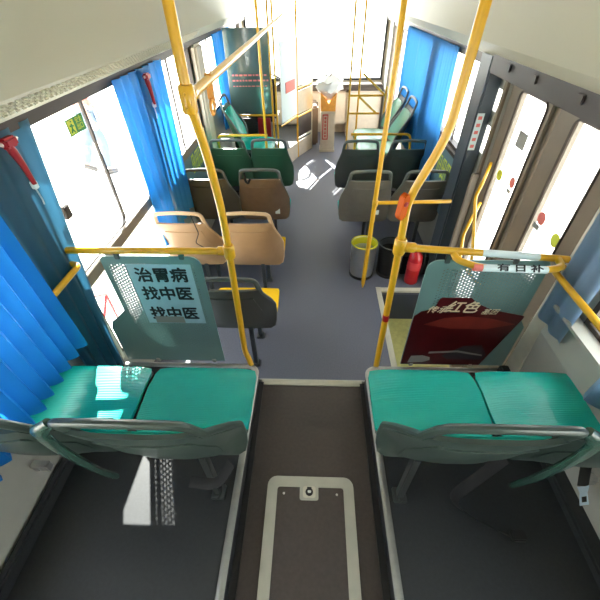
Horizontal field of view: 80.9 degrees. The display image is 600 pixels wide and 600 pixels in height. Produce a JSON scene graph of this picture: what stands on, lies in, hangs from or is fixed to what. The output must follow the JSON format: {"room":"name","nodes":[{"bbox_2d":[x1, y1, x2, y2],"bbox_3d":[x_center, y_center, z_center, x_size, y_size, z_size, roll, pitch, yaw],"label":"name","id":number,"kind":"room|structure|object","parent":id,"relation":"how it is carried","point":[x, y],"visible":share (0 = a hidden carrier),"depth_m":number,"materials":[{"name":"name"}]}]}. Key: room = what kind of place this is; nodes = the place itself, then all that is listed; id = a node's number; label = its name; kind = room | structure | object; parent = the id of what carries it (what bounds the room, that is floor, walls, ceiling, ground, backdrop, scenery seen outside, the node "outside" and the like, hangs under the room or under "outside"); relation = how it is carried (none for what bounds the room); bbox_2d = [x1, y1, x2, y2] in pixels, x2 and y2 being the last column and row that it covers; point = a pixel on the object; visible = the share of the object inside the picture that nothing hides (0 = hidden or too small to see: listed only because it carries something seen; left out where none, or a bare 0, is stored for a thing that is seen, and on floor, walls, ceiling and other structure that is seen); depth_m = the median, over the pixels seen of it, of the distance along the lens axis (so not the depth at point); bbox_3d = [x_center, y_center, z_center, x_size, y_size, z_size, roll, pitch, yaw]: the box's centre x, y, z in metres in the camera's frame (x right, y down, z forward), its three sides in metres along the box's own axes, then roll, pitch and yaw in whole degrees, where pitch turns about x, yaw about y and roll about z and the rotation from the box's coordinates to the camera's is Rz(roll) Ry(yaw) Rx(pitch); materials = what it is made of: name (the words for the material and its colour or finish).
{"room":"vehicle interior","nodes":[
{"label":"vehicle interior","id":0,"kind":"room"},
{"bbox_2d":[0,21,246,572],"bbox_3d":[-1.110,-1.034,2.952,0.050,2.720,8.900,1,42,2],"label":"wall","id":1,"kind":"structure","parent":0,"point":[22,487],"depth_m":1.47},
{"bbox_2d":[0,215,87,480],"bbox_3d":[-1.025,0.134,1.055,0.070,0.855,0.793,1,42,2],"label":"curtain","id":2,"kind":"object","parent":1,"relation":"hanging from","point":[38,337],"visible":0.93,"depth_m":1.30,"materials":[{"name":"blue fabric"}]},
{"bbox_2d":[0,118,123,365],"bbox_3d":[-1.091,-0.078,1.673,0.020,1.320,0.480,1,42,2],"label":"curtain","id":3,"kind":"object","parent":1,"relation":"hanging from","point":[42,230],"visible":0.73,"depth_m":1.52,"materials":[{"name":"blue fabric"}]},
{"bbox_2d":[0,135,44,203],"bbox_3d":[-1.041,-0.480,1.341,0.036,0.271,0.097,1,42,2],"label":"hammer","id":4,"kind":"object","parent":3,"relation":"attached to","point":[8,142],"visible":1,"depth_m":1.29,"materials":[{"name":"red plastic"}]},
{"bbox_2d":[0,357,124,599],"bbox_3d":[-1.148,1.342,1.072,0.040,0.075,2.930,1,42,2],"label":"baseboard","id":5,"kind":"structure","parent":1,"relation":"attached to","point":[14,564],"depth_m":1.47,"materials":[{"name":"grey plastic"}]},
{"bbox_2d":[0,365,153,470],"bbox_3d":[-0.915,0.376,1.325,0.486,0.770,0.602,1,42,2],"label":"seat","id":6,"kind":"object","parent":1,"relation":"attached to","point":[98,392],"visible":0.73,"depth_m":1.49,"materials":[{"name":"green plastic"}]},
{"bbox_2d":[0,30,199,119],"bbox_3d":[-0.960,-1.219,1.835,0.068,0.052,3.316,1,42,2],"label":"air vent","id":7,"kind":"object","parent":1,"relation":"attached to","point":[18,103],"depth_m":1.53,"materials":[{"name":"grey plastic"}]},
{"bbox_2d":[103,316,124,358],"bbox_3d":[-1.116,-0.130,1.761,0.018,1.320,0.030,1,42,2],"label":"trim","id":8,"kind":"structure","parent":1,"relation":"attached to","point":[120,351],"depth_m":2.11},
{"bbox_2d":[0,17,244,131],"bbox_3d":[-1.067,-1.641,2.407,0.040,0.070,8.900,1,42,2],"label":"trim","id":9,"kind":"structure","parent":1,"relation":"attached to","point":[50,107],"depth_m":1.74,"materials":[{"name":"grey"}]},
{"bbox_2d":[30,84,216,296],"bbox_3d":[-0.782,-0.253,1.441,0.830,0.730,2.679,1,42,2],"label":"window","id":10,"kind":"structure","parent":1,"relation":"in","point":[75,124],"depth_m":1.69,"materials":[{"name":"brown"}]},
{"bbox_2d":[0,0,253,122],"bbox_3d":[-0.866,-1.834,2.225,0.450,0.485,8.900,1,42,2],"label":"ceiling","id":11,"kind":"structure","parent":1,"relation":"attached to","point":[50,50],"depth_m":1.39,"materials":[{"name":"beige plastic"}]},
{"bbox_2d":[99,254,169,350],"bbox_3d":[-1.130,-0.257,2.459,0.062,0.550,1.180,1,42,2],"label":"window","id":12,"kind":"structure","parent":1,"relation":"in","point":[122,349],"depth_m":2.16,"materials":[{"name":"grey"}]},
{"bbox_2d":[86,125,205,286],"bbox_3d":[-1.113,0.002,1.731,0.027,0.073,5.700,1,42,2],"label":"trim","id":13,"kind":"structure","parent":1,"relation":"attached to","point":[94,272],"depth_m":2.22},
{"bbox_2d":[111,59,193,246],"bbox_3d":[-1.021,-1.061,2.620,0.060,1.120,0.801,1,42,2],"label":"curtain","id":14,"kind":"object","parent":1,"relation":"hanging from","point":[155,141],"visible":0.93,"depth_m":2.51,"materials":[{"name":"blue fabric"}]},
{"bbox_2d":[142,72,157,117],"bbox_3d":[-0.976,-1.341,2.326,0.036,0.271,0.097,1,42,2],"label":"hammer","id":15,"kind":"object","parent":14,"relation":"attached to","point":[146,76],"visible":1,"depth_m":2.28,"materials":[{"name":"red plastic"}]},
{"bbox_2d":[161,47,201,151],"bbox_3d":[-1.092,-1.700,3.067,0.062,0.730,1.210,1,42,2],"label":"window","id":16,"kind":"structure","parent":1,"relation":"in","point":[191,136],"depth_m":3.29,"materials":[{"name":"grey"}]},
{"bbox_2d":[125,362,258,599],"bbox_3d":[-0.711,1.367,1.080,0.833,0.014,2.939,1,42,2],"label":"trim","id":17,"kind":"structure","parent":1,"relation":"attached to","point":[221,584],"depth_m":1.63,"materials":[{"name":"metal"}]},
{"bbox_2d":[161,0,282,365],"bbox_3d":[-0.276,-1.573,2.959,0.084,1.882,4.104,1,42,2],"label":"pole","id":18,"kind":"object","parent":17,"relation":"on","point":[189,94],"visible":1,"depth_m":1.27,"materials":[{"name":"yellow metal"}]},
{"bbox_2d":[100,254,224,361],"bbox_3d":[-0.771,0.070,1.916,0.605,0.834,0.018,1,42,2],"label":"partition panel","id":19,"kind":"object","parent":18,"relation":"attached to","point":[166,288],"visible":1,"depth_m":1.89,"materials":[{"name":"teal plastic"}]},
{"bbox_2d":[125,264,205,322],"bbox_3d":[-0.682,-0.022,1.825,0.317,0.400,0.002,1,42,2],"label":"poster","id":20,"kind":"object","parent":19,"relation":"attached to","point":[166,293],"depth_m":1.81,"materials":[{"name":"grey paper"}]},
{"bbox_2d":[204,73,215,115],"bbox_3d":[-0.338,-0.776,1.335,0.024,0.143,0.064,1,42,2],"label":"strap","id":21,"kind":"object","parent":18,"relation":"hanging from","point":[210,93],"visible":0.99,"depth_m":1.33,"materials":[{"name":"orange plastic"}]},
{"bbox_2d":[184,134,208,222],"bbox_3d":[-1.045,-1.159,3.441,0.021,0.513,1.400,1,42,2],"label":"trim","id":22,"kind":"structure","parent":1,"relation":"attached to","point":[195,159],"depth_m":3.47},
{"bbox_2d":[189,42,217,147],"bbox_3d":[-0.998,-1.987,3.799,0.068,1.270,0.240,1,42,2],"label":"trim","id":23,"kind":"structure","parent":1,"relation":"attached to","point":[196,52],"depth_m":3.60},
{"bbox_2d":[199,36,219,111],"bbox_3d":[-1.044,-2.646,4.124,0.062,0.730,1.110,1,42,2],"label":"window","id":24,"kind":"structure","parent":1,"relation":"in","point":[217,103],"depth_m":4.07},
{"bbox_2d":[211,30,230,129],"bbox_3d":[-0.938,-2.662,4.312,0.053,0.990,0.500,1,42,2],"label":"curtain","id":25,"kind":"object","parent":1,"relation":"hanging from","point":[217,39],"visible":0.65,"depth_m":4.19,"materials":[{"name":"blue fabric"}]},
{"bbox_2d":[7,365,259,599],"bbox_3d":[-0.738,1.500,1.194,0.875,0.335,2.930,1,42,2],"label":"floor","id":26,"kind":"structure","parent":0,"point":[144,533],"depth_m":1.50,"materials":[{"name":"grey plastic"}]},
{"bbox_2d":[29,367,255,499],"bbox_3d":[-0.452,0.456,1.375,0.520,0.970,0.602,1,42,2],"label":"seat","id":27,"kind":"object","parent":26,"relation":"on","point":[202,414],"visible":1,"depth_m":1.34,"materials":[{"name":"green plastic"}]},
{"bbox_2d":[273,125,309,148],"bbox_3d":[-0.399,-2.634,5.986,1.100,0.200,1.600,1,42,2],"label":"floor","id":28,"kind":"structure","parent":0,"point":[288,133],"depth_m":6.05,"materials":[{"name":"grey plastic"}]},
{"bbox_2d":[247,78,279,136],"bbox_3d":[-0.576,-2.929,5.421,0.480,1.000,0.580,1,42,2],"label":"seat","id":29,"kind":"object","parent":28,"relation":"on","point":[273,87],"visible":0.16,"depth_m":5.27,"materials":[{"name":"plastic"}]},
{"bbox_2d":[154,132,439,379],"bbox_3d":[0.178,-1.266,4.639,2.400,0.060,5.990,1,42,2],"label":"floor","id":30,"kind":"structure","parent":0,"point":[328,326],"depth_m":3.29,"materials":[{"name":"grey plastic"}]},
{"bbox_2d":[152,211,226,288],"bbox_3d":[-0.844,-0.444,2.969,0.486,0.970,0.604,1,42,2],"label":"seat","id":31,"kind":"object","parent":30,"relation":"on","point":[193,234],"visible":0.62,"depth_m":2.63,"materials":[{"name":"yellow plastic"}]},
{"bbox_2d":[186,168,241,222],"bbox_3d":[-0.817,-0.958,3.544,0.486,0.970,0.602,1,42,2],"label":"seat","id":32,"kind":"object","parent":30,"relation":"on","point":[203,199],"visible":0.67,"depth_m":3.27,"materials":[{"name":"grey"}]},
{"bbox_2d":[209,138,253,216],"bbox_3d":[-0.738,-1.477,4.123,0.486,0.970,0.602,1,42,2],"label":"seat","id":33,"kind":"object","parent":30,"relation":"on","point":[229,160],"visible":0.68,"depth_m":3.79,"materials":[{"name":"green plastic"}]},
{"bbox_2d":[196,277,279,366],"bbox_3d":[-0.391,0.047,2.410,0.486,0.970,0.602,1,42,2],"label":"seat","id":34,"kind":"object","parent":30,"relation":"on","point":[259,306],"visible":0.77,"depth_m":2.16,"materials":[{"name":"grey plastic"}]},
{"bbox_2d":[217,0,267,147],"bbox_3d":[-0.664,-2.070,3.817,0.583,2.258,0.028,1,42,2],"label":"handrail","id":35,"kind":"object","parent":30,"relation":"on","point":[265,134],"visible":0.69,"depth_m":3.77,"materials":[{"name":"yellow metal"}]},
{"bbox_2d":[221,0,279,156],"bbox_3d":[-0.636,-2.842,4.680,0.653,2.258,0.064,1,42,2],"label":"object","id":36,"kind":"structure","parent":30,"relation":"on","point":[243,74],"depth_m":4.59,"materials":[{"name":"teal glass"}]},
{"bbox_2d":[232,74,267,86],"bbox_3d":[-0.649,-2.875,4.613,0.472,0.138,0.002,1,42,2],"label":"print","id":37,"kind":"object","parent":36,"relation":"attached to","point":[238,80],"depth_m":4.61,"materials":[{"name":"red"}]},
{"bbox_2d":[232,186,394,196],"bbox_3d":[0.194,-1.714,4.936,2.400,0.210,1.350,1,42,2],"label":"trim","id":38,"kind":"structure","parent":36,"relation":"attached to","point":[236,188],"depth_m":4.42,"materials":[{"name":"grey plastic"}]},
{"bbox_2d":[219,93,275,153],"bbox_3d":[-0.621,-2.026,4.419,0.602,0.970,0.486,1,42,2],"label":"seat","id":39,"kind":"object","parent":38,"relation":"on","point":[236,123],"visible":0.71,"depth_m":4.37,"materials":[{"name":"green plastic"}]},
{"bbox_2d":[353,86,408,143],"bbox_3d":[1.008,-2.221,4.600,0.602,0.970,0.486,1,42,2],"label":"seat","id":40,"kind":"object","parent":38,"relation":"on","point":[397,105],"visible":0.48,"depth_m":4.53,"materials":[{"name":"green plastic"}]},
{"bbox_2d":[356,95,417,157],"bbox_3d":[0.991,-1.888,4.227,0.602,0.970,0.486,1,42,2],"label":"seat","id":41,"kind":"object","parent":38,"relation":"on","point":[399,124],"visible":0.56,"depth_m":4.16,"materials":[{"name":"green plastic"}]},
{"bbox_2d":[226,211,285,287],"bbox_3d":[-0.366,-0.439,2.953,0.486,0.970,0.602,1,42,2],"label":"seat","id":42,"kind":"object","parent":30,"relation":"on","point":[261,244],"visible":0.74,"depth_m":2.68,"materials":[{"name":"yellow plastic"}]},
{"bbox_2d":[238,168,290,230],"bbox_3d":[-0.335,-0.945,3.518,0.486,0.970,0.626,1,42,2],"label":"seat","id":43,"kind":"object","parent":30,"relation":"on","point":[270,196],"visible":0.84,"depth_m":3.24,"materials":[{"name":"brown plastic"}]},
{"bbox_2d":[251,138,293,185],"bbox_3d":[-0.308,-1.472,4.107,0.486,0.970,0.602,1,42,2],"label":"seat","id":44,"kind":"object","parent":30,"relation":"on","point":[279,159],"visible":0.62,"depth_m":3.79,"materials":[{"name":"green plastic"}]},
{"bbox_2d":[278,0,312,161],"bbox_3d":[-0.056,-3.191,5.058,0.055,2.258,1.062,17,45,19],"label":"screen","id":45,"kind":"object","parent":30,"relation":"on","point":[295,53],"visible":0.96,"depth_m":5.11,"materials":[{"name":"white glass"}]},
{"bbox_2d":[285,79,294,93],"bbox_3d":[-0.136,-3.011,4.955,0.008,0.130,0.312,15,44,17],"label":"print","id":46,"kind":"object","parent":45,"relation":"attached to","point":[289,83],"depth_m":4.94,"materials":[{"name":"red"}]},
{"bbox_2d":[312,100,317,144],"bbox_3d":[0.255,-3.136,6.218,0.120,0.620,0.460,1,42,2],"label":"engine cover","id":47,"kind":"object","parent":30,"relation":"on","point":[314,103],"visible":0.87,"depth_m":6.04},
{"bbox_2d":[272,82,382,148],"bbox_3d":[0.268,-3.365,6.497,2.340,1.090,0.280,1,42,2],"label":"dashboard","id":48,"kind":"object","parent":30,"relation":"on","point":[368,120],"visible":0.46,"depth_m":6.25,"materials":[{"name":"brown plastic"}]},
{"bbox_2d":[276,82,382,91],"bbox_3d":[0.260,-3.738,6.170,2.340,0.098,0.250,1,42,2],"label":"shelf","id":49,"kind":"object","parent":48,"relation":"attached to","point":[365,86],"depth_m":6.07,"materials":[{"name":"white"}]},
{"bbox_2d":[319,93,336,151],"bbox_3d":[0.453,-2.931,5.789,0.250,0.880,0.260,1,42,2],"label":"box","id":50,"kind":"object","parent":30,"relation":"on","point":[327,121],"visible":0.98,"depth_m":5.71,"materials":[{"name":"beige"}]},
{"bbox_2d":[316,73,342,100],"bbox_3d":[0.456,-3.282,5.439,0.433,0.388,0.246,1,42,2],"label":"plastic bag","id":51,"kind":"object","parent":50,"relation":"on","point":[328,85],"visible":0.99,"depth_m":5.36,"materials":[{"name":"white plastic"}]},
{"bbox_2d":[334,139,379,187],"bbox_3d":[0.634,-1.428,4.037,0.486,0.970,0.602,1,42,2],"label":"seat","id":52,"kind":"object","parent":30,"relation":"on","point":[350,160],"visible":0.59,"depth_m":3.72,"materials":[{"name":"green plastic"}]},
{"bbox_2d":[349,235,377,279],"bbox_3d":[0.595,-0.398,3.343,0.244,0.360,0.244,1,42,2],"label":"waste bin","id":53,"kind":"object","parent":30,"relation":"on","point":[358,248],"visible":0.87,"depth_m":3.30,"materials":[{"name":"silver metal"}]},
{"bbox_2d":[338,170,392,234],"bbox_3d":[0.615,-0.915,3.463,0.486,0.970,0.602,1,42,2],"label":"seat","id":54,"kind":"object","parent":30,"relation":"on","point":[355,201],"visible":0.81,"depth_m":3.20,"materials":[{"name":"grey plastic"}]},
{"bbox_2d":[345,0,387,148],"bbox_3d":[0.914,-2.881,4.691,0.517,2.255,0.078,1,42,2],"label":"railing","id":55,"kind":"object","parent":30,"relation":"on","point":[359,95],"visible":0.81,"depth_m":4.72,"materials":[{"name":"yellow metal"}]},
{"bbox_2d":[351,133,411,148],"bbox_3d":[0.928,-1.527,4.204,0.704,0.885,0.028,1,42,2],"label":"handrail","id":56,"kind":"object","parent":30,"relation":"on","point":[355,135],"visible":0.46,"depth_m":3.92,"materials":[{"name":"yellow metal"}]},
{"bbox_2d":[376,236,402,278],"bbox_3d":[0.859,-0.402,3.361,0.244,0.335,0.244,1,42,2],"label":"waste bin","id":57,"kind":"object","parent":30,"relation":"on","point":[385,255],"visible":0.71,"depth_m":3.33,"materials":[{"name":"black plastic"}]},
{"bbox_2d":[381,139,426,190],"bbox_3d":[1.114,-1.423,4.020,0.486,0.970,0.602,1,42,2],"label":"seat","id":58,"kind":"object","parent":30,"relation":"on","point":[399,162],"visible":0.61,"depth_m":3.69,"materials":[{"name":"green plastic"}]},
{"bbox_2d":[361,0,451,287],"bbox_3d":[0.861,-0.973,2.552,0.619,2.262,0.050,-2,42,-1],"label":"pole","id":59,"kind":"object","parent":30,"relation":"on","point":[403,5],"visible":0.98,"depth_m":2.45,"materials":[{"name":"yellow metal"}]},
{"bbox_2d":[399,252,428,273],"bbox_3d":[1.116,-0.376,3.426,0.300,0.200,0.160,1,42,2],"label":"box","id":60,"kind":"object","parent":30,"relation":"on","point":[402,270],"visible":0.26,"depth_m":3.35,"materials":[{"name":"black plastic"}]},
{"bbox_2d":[404,252,425,284],"bbox_3d":[1.050,-0.329,3.226,0.128,0.400,0.133,-14,43,-14],"label":"fire extinguisher","id":61,"kind":"object","parent":30,"relation":"on","point":[414,263],"visible":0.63,"depth_m":3.20,"materials":[{"name":"red paint"}]},
{"bbox_2d":[387,169,449,241],"bbox_3d":[1.088,-0.910,3.446,0.486,0.970,0.602,1,42,2],"label":"seat","id":62,"kind":"object","parent":30,"relation":"on","point":[430,190],"visible":0.6,"depth_m":3.18,"materials":[{"name":"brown plastic"}]},
{"bbox_2d":[236,385,382,599],"bbox_3d":[0.025,1.565,1.205,0.720,0.200,2.910,1,42,2],"label":"floor","id":63,"kind":"structure","parent":0,"point":[308,431],"depth_m":1.88,"materials":[{"name":"brown plastic"}]},
{"bbox_2d":[227,382,263,599],"bbox_3d":[-0.299,1.486,1.142,0.045,0.012,2.900,1,42,2],"label":"trim","id":64,"kind":"structure","parent":63,"relation":"on","point":[233,585],"depth_m":1.68,"materials":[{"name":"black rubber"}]},
{"bbox_2d":[257,476,361,599],"bbox_3d":[0.044,1.083,1.581,0.426,0.018,0.555,1,42,2],"label":"floor hatch","id":65,"kind":"object","parent":63,"relation":"on","point":[309,551],"visible":1,"depth_m":1.58,"materials":[{"name":"metal"}]},
{"bbox_2d":[259,378,364,386],"bbox_3d":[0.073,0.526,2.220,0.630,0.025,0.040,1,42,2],"label":"trim","id":66,"kind":"structure","parent":63,"relation":"on","point":[266,381],"depth_m":2.21,"materials":[{"name":"metal"}]},
{"bbox_2d":[360,384,390,599],"bbox_3d":[0.345,1.493,1.119,0.045,0.012,2.900,1,42,2],"label":"baseboard","id":67,"kind":"structure","parent":63,"relation":"on","point":[386,595],"depth_m":1.67,"materials":[{"name":"black rubber"}]},
{"bbox_2d":[242,20,389,131],"bbox_3d":[0.264,-3.980,6.202,2.500,2.700,0.060,1,42,2],"label":"wall","id":68,"kind":"structure","parent":0,"point":[338,127],"depth_m":6.22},
{"bbox_2d":[243,14,388,80],"bbox_3d":[0.257,-4.331,5.874,2.340,1.140,0.060,1,42,2],"label":"window","id":69,"kind":"structure","parent":68,"relation":"in","point":[387,19],"depth_m":6.06,"materials":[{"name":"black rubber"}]},
{"bbox_2d":[382,294,438,318],"bbox_3d":[1.012,0.447,3.005,0.660,0.338,1.150,1,42,2],"label":"floor","id":70,"kind":"structure","parent":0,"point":[403,306],"depth_m":3.40,"materials":[{"name":"grey"}]},
{"bbox_2d":[388,319,452,367],"bbox_3d":[1.025,0.580,3.124,0.640,0.060,1.150,1,42,2],"label":"floor","id":71,"kind":"structure","parent":0,"point":[399,328],"depth_m":3.33,"materials":[{"name":"yellow plastic"}]},
{"bbox_2d":[364,372,599,599],"bbox_3d":[0.786,1.517,1.140,0.875,0.335,2.930,1,42,2],"label":"floor","id":72,"kind":"structure","parent":0,"point":[443,552],"depth_m":1.47,"materials":[{"name":"grey plastic"}]},
{"bbox_2d":[368,369,599,503],"bbox_3d":[0.542,0.460,1.347,0.520,0.970,0.602,1,42,2],"label":"seat","id":73,"kind":"object","parent":72,"relation":"on","point":[433,416],"visible":1,"depth_m":1.23,"materials":[{"name":"green plastic"}]},
{"bbox_2d":[450,371,599,542],"bbox_3d":[0.941,0.468,1.336,0.596,0.978,0.602,1,42,2],"label":"seat","id":74,"kind":"object","parent":72,"relation":"on","point":[509,397],"visible":0.7,"depth_m":1.45,"materials":[{"name":"green plastic"}]},
{"bbox_2d":[378,20,599,367],"bbox_3d":[1.339,-1.006,2.866,0.050,2.720,8.900,1,42,2],"label":"wall","id":75,"kind":"structure","parent":0,"point":[425,229],"depth_m":2.80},
{"bbox_2d":[385,23,397,109],"bbox_3d":[1.466,-3.370,5.793,0.055,1.980,0.560,1,42,2],"label":"door","id":76,"kind":"structure","parent":75,"relation":"in","point":[396,24],"depth_m":5.62,"materials":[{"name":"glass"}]},
{"bbox_2d":[376,287,420,366],"bbox_3d":[0.974,0.268,2.868,0.570,0.028,1.140,1,42,2],"label":"trim","id":77,"kind":"structure","parent":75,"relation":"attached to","point":[379,290],"depth_m":3.10,"materials":[{"name":"silver metal"}]},
{"bbox_2d":[393,27,407,100],"bbox_3d":[1.447,-2.990,5.368,0.055,1.980,0.560,1,42,2],"label":"window","id":78,"kind":"structure","parent":75,"relation":"in","point":[404,28],"depth_m":5.04,"materials":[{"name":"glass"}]},
{"bbox_2d":[398,26,459,180],"bbox_3d":[1.293,-2.220,3.880,0.048,1.140,1.982,1,42,2],"label":"curtain","id":79,"kind":"object","parent":75,"relation":"hanging from","point":[429,62],"visible":0.76,"depth_m":3.53,"materials":[{"name":"blue fabric"}]},
{"bbox_2d":[365,366,497,599],"bbox_3d":[0.755,1.383,1.028,0.833,0.014,2.939,1,42,2],"label":"trim","id":80,"kind":"structure","parent":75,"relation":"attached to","point":[395,570],"depth_m":1.60,"materials":[{"name":"metal"}]},
{"bbox_2d":[373,0,492,366],"bbox_3d":[0.472,-0.286,1.500,0.162,1.881,0.075,5,42,7],"label":"pole","id":81,"kind":"object","parent":80,"relation":"on","point":[405,202],"visible":1,"depth_m":1.30,"materials":[{"name":"yellow metal"}]},
{"bbox_2d":[416,245,570,273],"bbox_3d":[0.843,-0.184,1.552,0.754,0.097,0.124,1,42,2],"label":"handrail","id":82,"kind":"object","parent":81,"relation":"attached to","point":[560,260],"visible":1,"depth_m":1.56,"materials":[{"name":"yellow metal"}]},
{"bbox_2d":[400,254,550,366],"bbox_3d":[0.902,0.092,1.860,0.603,0.824,0.018,1,42,2],"label":"partition panel","id":83,"kind":"object","parent":82,"relation":"hanging from","point":[459,330],"visible":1,"depth_m":1.84,"materials":[{"name":"teal plastic"}]},
{"bbox_2d":[401,298,523,364],"bbox_3d":[0.889,0.189,1.942,0.567,0.532,0.002,1,42,2],"label":"poster","id":84,"kind":"object","parent":83,"relation":"attached to","point":[453,331],"depth_m":1.92,"materials":[{"name":"red paper"}]},
{"bbox_2d":[388,14,482,61],"bbox_3d":[1.271,-1.607,2.331,0.040,0.090,8.900,1,42,2],"label":"trim","id":85,"kind":"structure","parent":75,"relation":"attached to","point":[463,48],"depth_m":3.21,"materials":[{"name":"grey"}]},
{"bbox_2d":[429,149,452,213],"bbox_3d":[1.317,-1.292,3.456,0.021,0.520,1.240,1,42,2],"label":"window","id":86,"kind":"structure","parent":75,"relation":"attached to","point":[445,161],"depth_m":3.21,"materials":[{"name":"teal glass"}]},
{"bbox_2d":[439,135,454,158],"bbox_3d":[1.331,-1.979,3.808,0.027,0.035,2.800,1,42,2],"label":"trim","id":87,"kind":"structure","parent":75,"relation":"attached to","point":[448,148],"depth_m":3.02,"materials":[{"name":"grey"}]},
{"bbox_2d":[440,110,460,151],"bbox_3d":[1.345,-1.728,2.998,0.062,0.670,1.150,1,42,2],"label":"window","id":88,"kind":"structure","parent":75,"relation":"in","point":[452,142],"depth_m":3.08,"materials":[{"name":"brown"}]},
{"bbox_2d":[427,52,501,265],"bbox_3d":[1.251,-0.905,2.822,0.100,1.790,0.224,1,42,2],"label":"trim","id":89,"kind":"structure","parent":75,"relation":"attached to","point":[486,84],"depth_m":2.57,"materials":[{"name":"grey metal"}]},
{"bbox_2d":[437,81,510,290],"bbox_3d":[1.269,-0.727,2.698,0.069,1.690,0.073,1,42,2],"label":"trim","id":90,"kind":"structure","parent":75,"relation":"attached to","point":[474,178],"depth_m":2.54,"materials":[{"name":"grey metal"}]},
{"bbox_2d":[470,116,482,147],"bbox_3d":[1.221,-1.162,2.444,0.026,0.205,0.001,1,42,2],"label":"print","id":91,"kind":"object","parent":75,"relation":"attached to","point":[477,125],"depth_m":2.44,"materials":[{"name":"red"}]},
{"bbox_2d":[376,0,599,94],"bbox_3d":[1.062,-1.812,2.157,0.450,0.485,8.900,1,42,2],"label":"ceiling","id":92,"kind":"structure","parent":75,"relation":"attached to","point":[560,39],"depth_m":1.54,"materials":[{"name":"beige plastic"}]},
{"bbox_2d":[444,85,560,301],"bbox_3d":[1.262,-0.401,2.603,0.171,2.050,0.554,1,42,2],"label":"door","id":93,"kind":"structure","parent":75,"relation":"in","point":[518,96],"depth_m":2.21,"materials":[{"name":"grey metal"}]},
{"bbox_2d":[452,109,599,367],"bbox_3d":[1.300,-0.015,2.170,0.055,2.050,0.590,1,42,2],"label":"door","id":94,"kind":"structure","parent":75,"relation":"in","point":[567,128],"depth_m":1.82,"materials":[{"name":"grey metal"}]},
{"bbox_2d":[490,54,599,127],"bbox_3d":[1.206,-1.034,1.651,0.130,0.155,1.320,1,42,2],"label":"trim","id":95,"kind":"structure","parent":75,"relation":"attached to","point":[584,104],"depth_m":1.60,"materials":[{"name":"grey metal"}]},
{"bbox_2d":[497,365,599,589],"bbox_3d":[1.165,1.376,0.997,0.090,0.055,2.930,1,42,2],"label":"baseboard","id":96,"kind":"structure","parent":75,"relation":"attached to","point":[588,540],"depth_m":1.48,"materials":[{"name":"grey plastic"}]},
{"bbox_2d":[505,207,599,371],"bbox_3d":[1.229,-0.055,1.634,0.040,1.333,0.110,1,42,2],"label":"trim","id":97,"kind":"structure","parent":75,"relation":"attached to","point":[515,362],"depth_m":1.86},
{"bbox_2d":[520,305,599,538],"bbox_3d":[1.169,1.177,0.758,0.070,0.560,2.840,1,42,2],"label":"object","id":98,"kind":"structure","parent":75,"relation":"attached to","point":[577,355],"depth_m":1.53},
{"bbox_2d":[538,212,599,342],"bbox_3d":[1.177,-0.178,1.388,0.021,0.860,0.221,1,42,2],"label":"curtain","id":99,"kind":"object","parent":75,"relation":"hanging from","point":[582,272],"visible":0.89,"depth_m":1.50,"materials":[{"name":"blue fabric"}]},
{"bbox_2d":[552,265,599,342],"bbox_3d":[1.174,0.563,0.484,0.174,0.730,2.659,1,42,2],"label":"handrail","id":100,"kind":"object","parent":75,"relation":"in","point":[596,310],"depth_m":1.46,"materials":[{"name":"yellow metal"}]},
{"bbox_2d":[583,378,599,409],"bbox_3d":[1.129,0.267,0.891,0.047,0.860,0.642,1,42,2],"label":"curtain","id":101,"kind":"object","parent":75,"relation":"hanging from","point":[591,396],"visible":1,"depth_m":1.36,"materials":[{"name":"blue fabric"}]},
{"label":"outside","id":102,"kind":"structure","parent":0,"visible":0},
{"bbox_2d":[93,1,599,338],"bbox_3d":[0.547,-8.070,12.894,120.000,0.070,150.000,1,42,2],"label":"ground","id":103,"kind":"structure","parent":102,"point":[332,21],"depth_m":8.20,"materials":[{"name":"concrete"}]},
{"bbox_2d":[95,293,117,317],"bbox_3d":[-1.653,0.222,2.858,0.024,1.010,0.574,1,42,2],"label":"barrier","id":104,"kind":"object","parent":103,"relation":"on","point":[106,297],"visible":0.26,"depth_m":2.97,"materials":[{"name":"red paint"}]},
{"bbox_2d":[31,10,296,289],"bbox_3d":[-15.694,-8.339,13.392,27.500,0.200,90.000,1,42,2],"label":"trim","id":105,"kind":"structure","parent":103,"relation":"on","point":[89,195],"depth_m":6.59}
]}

